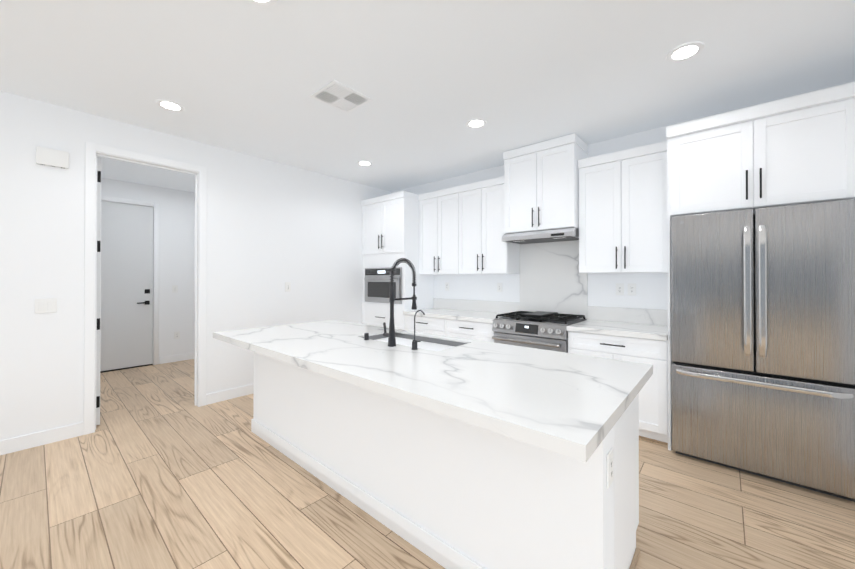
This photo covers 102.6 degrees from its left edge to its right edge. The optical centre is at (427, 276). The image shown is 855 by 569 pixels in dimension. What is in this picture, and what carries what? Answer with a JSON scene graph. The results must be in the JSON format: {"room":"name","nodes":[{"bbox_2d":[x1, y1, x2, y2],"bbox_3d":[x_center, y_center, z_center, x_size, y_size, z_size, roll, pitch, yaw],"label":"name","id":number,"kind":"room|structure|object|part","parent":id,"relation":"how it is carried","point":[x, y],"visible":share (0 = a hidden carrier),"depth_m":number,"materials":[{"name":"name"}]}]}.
{"room":"kitchen","nodes":[
{"label":"kitchen","id":0,"kind":"room"},
{"bbox_2d":[101,178,194,363],"bbox_3d":[-4.268,-0.014,5.286,0.120,2.750,1.780,0,0,41],"label":"wall","id":1,"kind":"structure","parent":0,"point":[176,243],"depth_m":5.45,"materials":[{"name":"white paint"}]},
{"bbox_2d":[100,201,152,372],"bbox_3d":[-4.512,0.146,4.934,0.096,2.426,0.882,0,0,41],"label":"hall door","id":2,"kind":"structure","parent":1,"relation":"in","point":[126,286],"depth_m":5.03,"materials":[{"name":"white paint"}]},
{"bbox_2d":[101,196,158,364],"bbox_3d":[-4.526,0.112,4.977,0.136,2.495,0.975,0,0,41],"label":"door frame","id":3,"kind":"structure","parent":1,"relation":"attached to","point":[155,206],"depth_m":5.27,"materials":[{"name":"white paint"}]},
{"bbox_2d":[172,285,177,292],"bbox_3d":[-4.028,0.201,5.460,0.009,0.116,0.072,0,0,41],"label":"light switch","id":4,"kind":"object","parent":1,"relation":"attached to","point":[175,290],"depth_m":5.46,"materials":[{"name":"white plastic"}]},
{"bbox_2d":[174,331,179,338],"bbox_3d":[-4.008,0.942,5.479,0.009,0.116,0.072,0,0,41],"label":"outlet","id":5,"kind":"object","parent":1,"relation":"attached to","point":[176,334],"depth_m":5.48,"materials":[{"name":"white plastic"}]},
{"bbox_2d":[160,352,193,363],"bbox_3d":[-3.938,1.307,5.558,0.013,0.110,0.645,0,0,41],"label":"baseboard","id":6,"kind":"structure","parent":1,"relation":"attached to","point":[186,356],"depth_m":5.47,"materials":[{"name":"white paint"}]},
{"bbox_2d":[0,91,391,439],"bbox_3d":[-3.583,-0.029,2.265,0.120,2.750,9.000,0,0,41],"label":"wall","id":7,"kind":"structure","parent":0,"point":[273,227],"depth_m":3.28,"materials":[{"name":"white paint"}]},
{"bbox_2d":[0,422,83,454],"bbox_3d":[-4.706,1.284,0.866,0.013,0.110,5.425,0,0,41],"label":"baseboard","id":8,"kind":"structure","parent":7,"relation":"attached to","point":[20,443],"depth_m":2.72,"materials":[{"name":"white paint"}]},
{"bbox_2d":[35,298,56,312],"bbox_3d":[-3.069,0.236,2.753,0.010,0.116,0.119,0,0,41],"label":"light switch","id":9,"kind":"object","parent":7,"relation":"attached to","point":[47,305],"depth_m":2.75,"materials":[{"name":"white plastic"}]},
{"bbox_2d":[36,146,68,168],"bbox_3d":[-3.037,-0.960,2.775,0.036,0.138,0.180,0,0,41],"label":"door chime","id":10,"kind":"object","parent":7,"relation":"attached to","point":[52,157],"visible":0.98,"depth_m":2.76,"materials":[{"name":"white plastic"}]},
{"bbox_2d":[96,157,100,424],"bbox_3d":[-3.232,0.132,3.343,0.761,2.414,0.088,0,0,41],"label":"door leaf","id":11,"kind":"structure","parent":7,"relation":"in","point":[98,288],"depth_m":3.08,"materials":[{"name":"white paint"}]},
{"bbox_2d":[84,141,206,434],"bbox_3d":[-2.677,0.100,3.305,0.152,2.501,0.910,0,0,41],"label":"door frame","id":12,"kind":"structure","parent":7,"relation":"attached to","point":[91,149],"depth_m":3.06,"materials":[{"name":"white paint"}]},
{"bbox_3d":[-2.677,0.126,3.305,0.128,2.450,0.808,0,0,41],"label":"kitchen door jamb","id":13,"kind":"part","parent":12,"relation":"part of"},
{"bbox_2d":[206,384,253,404],"bbox_3d":[-1.654,1.301,4.374,0.013,0.110,2.055,0,0,41],"label":"baseboard","id":14,"kind":"structure","parent":7,"relation":"attached to","point":[215,397],"depth_m":3.76,"materials":[{"name":"white paint"}]},
{"bbox_2d":[285,282,290,291],"bbox_3d":[-1.744,0.132,4.277,0.009,0.116,0.072,0,0,41],"label":"light switch","id":15,"kind":"object","parent":7,"relation":"attached to","point":[287,284],"depth_m":4.27,"materials":[{"name":"white plastic"}]},
{"bbox_2d":[0,359,854,568],"bbox_3d":[-1.058,1.386,0.194,11.600,0.100,9.200,0,0,41],"label":"floor","id":16,"kind":"structure","parent":0,"point":[157,469],"depth_m":1.99,"materials":[{"name":"brown wood"}]},
{"bbox_2d":[361,191,433,329],"bbox_3d":[-0.468,0.112,5.061,0.904,2.495,0.687,0,0,41],"label":"tall cabinet","id":17,"kind":"object","parent":16,"relation":"on","point":[390,229],"visible":0.56,"depth_m":4.79,"materials":[{"name":"white paint"}]},
{"bbox_2d":[364,267,401,303],"bbox_3d":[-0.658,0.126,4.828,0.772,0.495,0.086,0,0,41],"label":"microwave","id":18,"kind":"object","parent":17,"relation":"in","point":[377,280],"depth_m":4.84,"materials":[{"name":"silver metal"}]},
{"bbox_2d":[405,315,444,335],"bbox_3d":[0.138,0.932,4.549,0.677,0.850,0.658,0,0,41],"label":"base cabinet","id":19,"kind":"object","parent":16,"relation":"on","point":[430,325],"visible":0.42,"depth_m":4.30,"materials":[{"name":"white paint"}]},
{"bbox_2d":[251,352,641,568],"bbox_3d":[-0.201,0.922,2.363,2.814,0.850,0.820,0,0,41],"label":"kitchen island","id":20,"kind":"object","parent":16,"relation":"on","point":[447,452],"depth_m":1.58,"materials":[{"name":"white paint"}]},
{"bbox_2d":[213,320,652,463],"bbox_3d":[-0.298,0.473,2.254,2.855,0.046,1.108,0,0,41],"label":"island countertop","id":21,"kind":"structure","parent":20,"relation":"on","point":[559,403],"depth_m":1.53,"materials":[{"name":"white stone"}]},
{"bbox_2d":[364,333,368,339],"bbox_3d":[-0.434,0.427,2.439,0.038,0.048,0.038,0,0,41],"label":"switch","id":22,"kind":"object","parent":21,"relation":"on","point":[366,336],"visible":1,"depth_m":2.43,"materials":[{"name":"grey metal"}]},
{"bbox_2d":[383,258,416,346],"bbox_3d":[-0.185,0.163,2.311,0.109,0.574,0.256,0,0,41],"label":"faucet","id":23,"kind":"object","parent":21,"relation":"on","point":[390,335],"visible":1,"depth_m":2.22,"materials":[{"name":"grey metal"}]},
{"bbox_2d":[369,332,460,347],"bbox_3d":[-0.114,0.580,2.448,0.805,0.238,0.399,0,0,41],"label":"sink","id":24,"kind":"object","parent":21,"relation":"in","point":[401,337],"depth_m":2.57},
{"bbox_2d":[411,310,424,349],"bbox_3d":[-0.045,0.330,2.131,0.066,0.239,0.114,0,0,41],"label":"filter faucet","id":25,"kind":"object","parent":21,"relation":"on","point":[414,344],"visible":1,"depth_m":2.10,"materials":[{"name":"grey metal"}]},
{"bbox_2d":[607,448,612,488],"bbox_3d":[0.645,0.676,1.208,0.008,0.116,0.072,0,0,41],"label":"outlet","id":26,"kind":"object","parent":20,"relation":"attached to","point":[609,467],"visible":1,"depth_m":1.19,"materials":[{"name":"white plastic"}]},
{"bbox_2d":[445,319,494,341],"bbox_3d":[0.649,0.930,4.105,0.676,0.850,0.658,0,0,41],"label":"base cabinet","id":27,"kind":"object","parent":16,"relation":"on","point":[480,331],"visible":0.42,"depth_m":3.87,"materials":[{"name":"white paint"}]},
{"bbox_2d":[492,311,586,352],"bbox_3d":[1.161,0.860,3.592,0.761,0.944,0.704,0,0,41],"label":"gas range","id":28,"kind":"object","parent":16,"relation":"on","point":[544,330],"visible":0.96,"depth_m":3.40,"materials":[{"name":"silver metal"}]},
{"bbox_2d":[568,331,667,444],"bbox_3d":[1.771,0.925,3.129,0.758,0.850,0.658,0,0,41],"label":"base cabinet","id":29,"kind":"object","parent":16,"relation":"on","point":[653,409],"visible":0.38,"depth_m":2.77,"materials":[{"name":"white paint"}]},
{"bbox_2d":[403,308,667,340],"bbox_3d":[0.972,0.481,3.831,2.881,0.045,0.650,0,0,41],"label":"countertop","id":30,"kind":"structure","parent":29,"relation":"on","point":[645,331],"depth_m":3.17,"materials":[{"name":"stone"}]},
{"bbox_2d":[666,82,854,450],"bbox_3d":[2.459,0.100,2.522,1.078,2.495,0.676,0,0,41],"label":"cabinet","id":31,"kind":"object","parent":16,"relation":"on","point":[798,149],"visible":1,"depth_m":2.30,"materials":[{"name":"white paint"}]},
{"bbox_2d":[671,199,854,501],"bbox_3d":[2.386,0.444,2.517,0.916,1.806,0.721,0,0,41],"label":"refrigerator","id":32,"kind":"object","parent":16,"relation":"on","point":[763,335],"visible":1,"depth_m":2.23,"materials":[{"name":"grey metal"}]},
{"bbox_2d":[0,0,854,192],"bbox_3d":[-1.058,-1.464,0.208,11.600,0.100,9.200,0,0,41],"label":"ceiling","id":33,"kind":"structure","parent":0,"point":[430,78],"depth_m":2.32,"materials":[{"name":"white paint"}]},
{"bbox_2d":[155,99,184,111],"bbox_3d":[-2.108,-1.398,2.809,0.196,0.006,0.196,0,0,41],"label":"recessed light","id":34,"kind":"object","parent":33,"relation":"in","point":[169,105],"visible":1,"depth_m":2.80,"materials":[{"name":"white paint"}]},
{"bbox_2d":[247,0,277,6],"bbox_3d":[-0.841,-1.403,1.684,0.196,0.006,0.196,0,0,41],"label":"recessed light","id":35,"kind":"object","parent":33,"relation":"in","point":[264,3],"visible":1,"depth_m":1.75,"materials":[{"name":"white paint"}]},
{"bbox_2d":[309,80,372,112],"bbox_3d":[-0.675,-1.398,2.684,0.335,0.007,0.355,0,0,41],"label":"ceiling vent","id":36,"kind":"object","parent":33,"relation":"in","point":[339,96],"visible":1,"depth_m":2.67,"materials":[{"name":"white paint"}]},
{"bbox_2d":[357,161,372,165],"bbox_3d":[-0.775,-1.391,4.220,0.196,0.006,0.196,0,0,41],"label":"recessed light","id":37,"kind":"object","parent":33,"relation":"in","point":[364,163],"visible":1,"depth_m":4.22,"materials":[{"name":"white paint"}]},
{"bbox_2d":[465,118,486,127],"bbox_3d":[0.445,-1.397,3.131,0.196,0.006,0.196,0,0,41],"label":"recessed light","id":38,"kind":"object","parent":33,"relation":"in","point":[476,123],"visible":1,"depth_m":3.12,"materials":[{"name":"white paint"}]},
{"bbox_2d":[666,41,704,62],"bbox_3d":[1.612,-1.401,2.144,0.196,0.006,0.196,0,0,41],"label":"recessed light","id":39,"kind":"object","parent":33,"relation":"in","point":[685,51],"visible":1,"depth_m":2.13,"materials":[{"name":"white paint"}]},
{"bbox_2d":[392,81,854,309],"bbox_3d":[0.398,-0.017,4.846,7.700,2.750,0.120,0,0,41],"label":"wall","id":40,"kind":"structure","parent":0,"point":[651,290],"depth_m":3.58,"materials":[{"name":"white paint"}]},
{"bbox_2d":[418,186,458,274],"bbox_3d":[0.233,-0.583,4.665,0.677,1.110,0.370,0,0,41],"label":"upper cabinet","id":41,"kind":"object","parent":40,"relation":"attached to","point":[438,232],"visible":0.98,"depth_m":4.53,"materials":[{"name":"white paint"}]},
{"bbox_2d":[458,176,519,273],"bbox_3d":[0.743,-0.585,4.221,0.676,1.110,0.370,0,0,41],"label":"upper cabinet","id":42,"kind":"object","parent":40,"relation":"attached to","point":[484,248],"visible":0.94,"depth_m":4.08,"materials":[{"name":"white paint"}]},
{"bbox_2d":[503,133,587,233],"bbox_3d":[1.268,-0.932,3.715,0.773,0.906,0.448,0,0,41],"label":"upper cabinet","id":43,"kind":"object","parent":40,"relation":"attached to","point":[541,185],"visible":1,"depth_m":3.54,"materials":[{"name":"white paint"}]},
{"bbox_2d":[502,227,578,243],"bbox_3d":[1.258,-0.431,3.710,0.759,0.092,0.464,0,0,41],"label":"range hood","id":44,"kind":"object","parent":43,"relation":"attached to","point":[556,235],"visible":0.92,"depth_m":3.56,"materials":[{"name":"silver metal"}]},
{"bbox_2d":[433,240,667,325],"bbox_3d":[1.179,0.036,4.071,2.881,0.846,0.020,0,0,41],"label":"backsplash","id":45,"kind":"structure","parent":40,"relation":"attached to","point":[552,279],"depth_m":3.84,"materials":[{"name":"white stone"}]},
{"bbox_2d":[445,282,448,290],"bbox_3d":[0.279,0.144,4.860,0.072,0.116,0.008,0,0,41],"label":"outlet","id":46,"kind":"object","parent":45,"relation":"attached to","point":[446,283],"depth_m":4.86,"materials":[{"name":"white plastic"}]},
{"bbox_2d":[497,283,501,291],"bbox_3d":[0.909,0.141,4.312,0.072,0.116,0.008,0,0,41],"label":"outlet","id":47,"kind":"object","parent":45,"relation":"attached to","point":[499,285],"depth_m":4.31,"materials":[{"name":"white plastic"}]},
{"bbox_2d":[616,283,623,294],"bbox_3d":[1.926,0.129,3.428,0.072,0.116,0.008,0,0,41],"label":"outlet","id":48,"kind":"object","parent":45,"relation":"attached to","point":[620,289],"depth_m":3.43,"materials":[{"name":"white plastic"}]},
{"bbox_2d":[628,284,635,295],"bbox_3d":[2.006,0.129,3.359,0.072,0.116,0.008,0,0,41],"label":"outlet","id":49,"kind":"object","parent":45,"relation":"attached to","point":[631,287],"depth_m":3.35,"materials":[{"name":"white plastic"}]},
{"bbox_2d":[578,141,666,272],"bbox_3d":[1.869,-0.589,3.242,0.748,1.110,0.370,0,0,41],"label":"upper cabinet","id":50,"kind":"object","parent":40,"relation":"attached to","point":[623,211],"visible":0.92,"depth_m":3.11,"materials":[{"name":"white paint"}]}
]}

